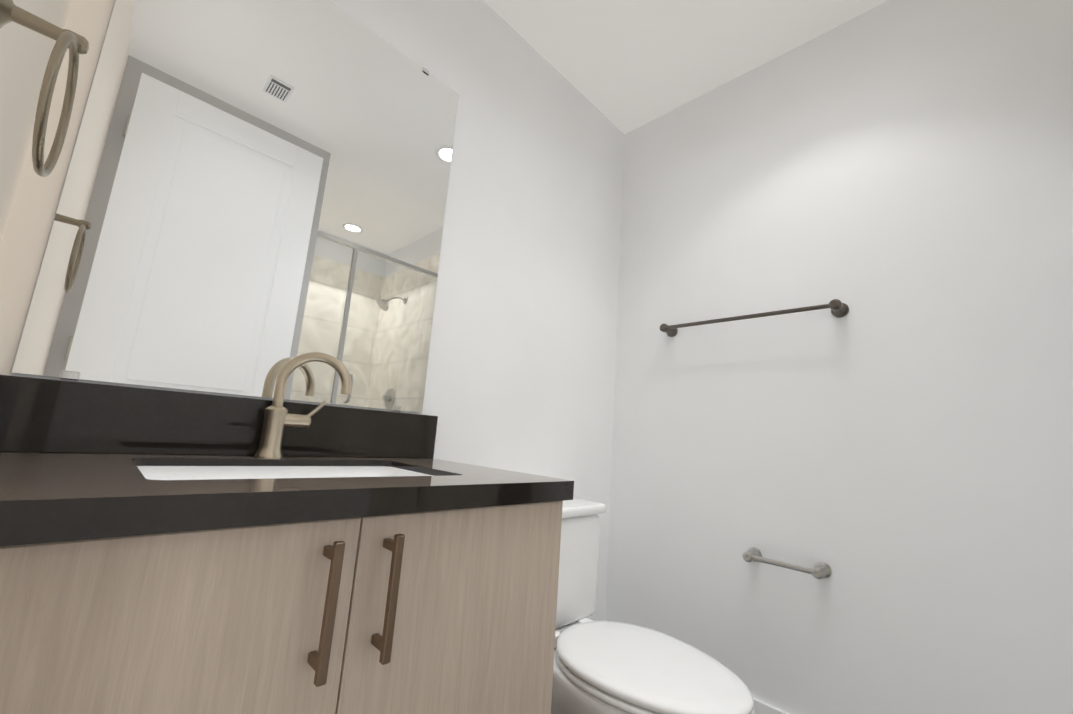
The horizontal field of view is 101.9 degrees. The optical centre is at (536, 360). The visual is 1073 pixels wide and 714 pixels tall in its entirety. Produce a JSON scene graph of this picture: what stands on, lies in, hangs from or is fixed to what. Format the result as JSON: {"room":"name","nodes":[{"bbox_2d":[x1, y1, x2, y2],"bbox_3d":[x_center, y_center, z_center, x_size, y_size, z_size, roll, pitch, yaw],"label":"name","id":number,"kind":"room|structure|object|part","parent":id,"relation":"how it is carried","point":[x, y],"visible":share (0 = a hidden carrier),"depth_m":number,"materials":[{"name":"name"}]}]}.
{"room":"bathroom","nodes":[
{"label":"bathroom","id":0,"kind":"room"},
{"bbox_2d":[0,0,72,241],"bbox_3d":[-0.441,-0.283,0.213,1.430,2.542,0.100,-6,-14,44],"label":"wall","id":1,"kind":"structure","parent":0,"point":[25,53],"depth_m":0.68,"materials":[{"name":"paint"}]},
{"bbox_2d":[0,0,88,176],"bbox_3d":[-0.598,-0.326,0.509,0.173,0.204,0.078,-6,-14,44],"label":"towel ring","id":2,"kind":"object","parent":1,"relation":"attached to","point":[75,44],"visible":1,"depth_m":0.51,"materials":[{"name":"brown metal"}]},
{"bbox_3d":[-0.592,-0.400,0.522,0.054,0.054,0.078,-6,-14,44],"label":"towel ring post","id":3,"kind":"part","parent":2,"relation":"part of","materials":[{"name":"brown metal"}]},
{"bbox_2d":[0,0,624,620],"bbox_3d":[-0.310,-0.064,1.418,0.101,2.542,2.031,-6,-14,44],"label":"wall","id":4,"kind":"structure","parent":0,"point":[520,374],"depth_m":1.58,"materials":[{"name":"paint"}]},
{"bbox_2d":[0,371,437,458],"bbox_3d":[-0.616,0.155,0.995,0.020,0.125,0.885,-6,-14,44],"label":"backsplash","id":5,"kind":"structure","parent":4,"relation":"attached to","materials":[{"name":"black stone"}]},
{"bbox_2d":[12,0,457,412],"bbox_3d":[-0.578,-0.439,1.105,0.009,1.080,0.789,-6,-14,44],"label":"mirror","id":6,"kind":"object","parent":4,"relation":"attached to","point":[252,201],"visible":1,"depth_m":1.01,"materials":[{"name":"clear glass"}]},
{"bbox_2d":[484,0,888,133],"bbox_3d":[0.739,-1.458,0.705,2.790,0.100,2.031,-6,-14,44],"label":"ceiling","id":7,"kind":"structure","parent":0,"point":[625,66],"depth_m":1.70,"materials":[{"name":"paint"}]},
{"bbox_2d":[606,0,1072,713],"bbox_3d":[1.357,0.002,1.115,2.690,2.542,0.100,-6,-14,44],"label":"wall","id":8,"kind":"structure","parent":0,"point":[894,448],"depth_m":1.37,"materials":[{"name":"paint"}]},
{"bbox_2d":[660,299,848,336],"bbox_3d":[0.762,-0.150,1.618,0.646,0.049,0.085,-6,-14,44],"label":"towel rail","id":9,"kind":"object","parent":8,"relation":"attached to","point":[839,308],"visible":1,"depth_m":1.52,"materials":[{"name":"brown metal"}]},
{"bbox_3d":[0.550,-0.129,1.827,0.049,0.049,0.085,-6,-14,44],"label":"post","id":10,"kind":"part","parent":9,"relation":"part of","materials":[{"name":"brown metal"}]},
{"bbox_3d":[0.975,-0.172,1.409,0.049,0.049,0.085,-6,-14,44],"label":"post","id":11,"kind":"part","parent":9,"relation":"part of","materials":[{"name":"brown metal"}]},
{"bbox_2d":[753,697,789,713],"bbox_3d":[0.823,1.185,1.279,1.530,0.197,0.014,-6,-14,44],"label":"baseboard","id":12,"kind":"structure","parent":8,"relation":"attached to","point":[761,707],"depth_m":1.39,"materials":[{"name":"paint"}]},
{"bbox_2d":[743,547,831,578],"bbox_3d":[0.794,0.653,1.397,0.246,0.046,0.075,-6,-14,44],"label":"toilet paper holder","id":13,"kind":"object","parent":8,"relation":"attached to","point":[820,570],"visible":1,"depth_m":1.36,"materials":[{"name":"metal"}]},
{"bbox_3d":[0.723,0.660,1.467,0.046,0.046,0.075,-6,-14,44],"label":"post","id":14,"kind":"part","parent":13,"relation":"part of","materials":[{"name":"metal"}]},
{"bbox_3d":[0.865,0.646,1.327,0.046,0.046,0.075,-6,-14,44],"label":"post","id":15,"kind":"part","parent":13,"relation":"part of","materials":[{"name":"metal"}]},
{"bbox_3d":[0.555,1.139,0.252,2.790,0.100,2.031,-6,-14,44],"label":"floor","id":16,"kind":"structure","parent":0,"visible":0},
{"bbox_2d":[0,352,573,713],"bbox_3d":[-0.443,0.519,0.732,0.581,1.143,0.885,-6,-14,44],"label":"bathroom vanity","id":17,"kind":"object","parent":16,"relation":"on","point":[167,552],"visible":1,"depth_m":0.59,"materials":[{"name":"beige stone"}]},
{"bbox_3d":[-0.432,0.554,0.398,0.020,0.754,0.440,-6,-14,44],"label":"door","id":18,"kind":"part","parent":17,"relation":"part of","materials":[{"name":"brown wood"}]},
{"bbox_2d":[0,450,573,531],"bbox_3d":[-0.429,0.204,0.796,0.557,0.014,0.885,-6,-14,44],"label":"countertop","id":19,"kind":"structure","parent":17,"relation":"on","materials":[{"name":"black stone"}]},
{"bbox_2d":[254,352,351,458],"bbox_3d":[-0.524,0.101,0.991,0.111,0.243,0.155,-6,-14,44],"label":"faucet","id":20,"kind":"object","parent":19,"relation":"on","point":[282,430],"depth_m":1.00,"materials":[{"name":"beige metal"}]},
{"bbox_3d":[-0.266,0.311,0.548,0.041,0.163,0.012,-6,-14,44],"label":"handle","id":21,"kind":"part","parent":17,"relation":"part of","materials":[{"name":"brown metal"}]},
{"bbox_3d":[-0.208,0.325,0.605,0.041,0.163,0.012,-6,-14,44],"label":"handle","id":22,"kind":"part","parent":17,"relation":"part of","materials":[{"name":"brown metal"}]},
{"bbox_3d":[-0.127,0.628,0.701,0.020,0.754,0.426,-6,-14,44],"label":"door","id":23,"kind":"part","parent":17,"relation":"part of","materials":[{"name":"brown wood"}]},
{"bbox_2d":[551,498,754,713],"bbox_3d":[0.198,0.841,1.213,0.762,0.765,0.450,-6,-14,44],"label":"toilet","id":24,"kind":"object","parent":16,"relation":"on","point":[606,667],"visible":0.6,"depth_m":1.12,"materials":[{"name":"ceramic"}]},
{"bbox_3d":[0.024,0.502,1.471,0.202,0.034,0.450,-6,-14,44],"label":"tank lid","id":25,"kind":"part","parent":24,"relation":"part of","materials":[{"name":"ceramic"}]},
{"bbox_3d":[0.288,0.788,1.135,0.514,0.025,0.380,-6,-14,44],"label":"lid","id":26,"kind":"part","parent":24,"relation":"part of","materials":[{"name":"plastic"}]}
]}

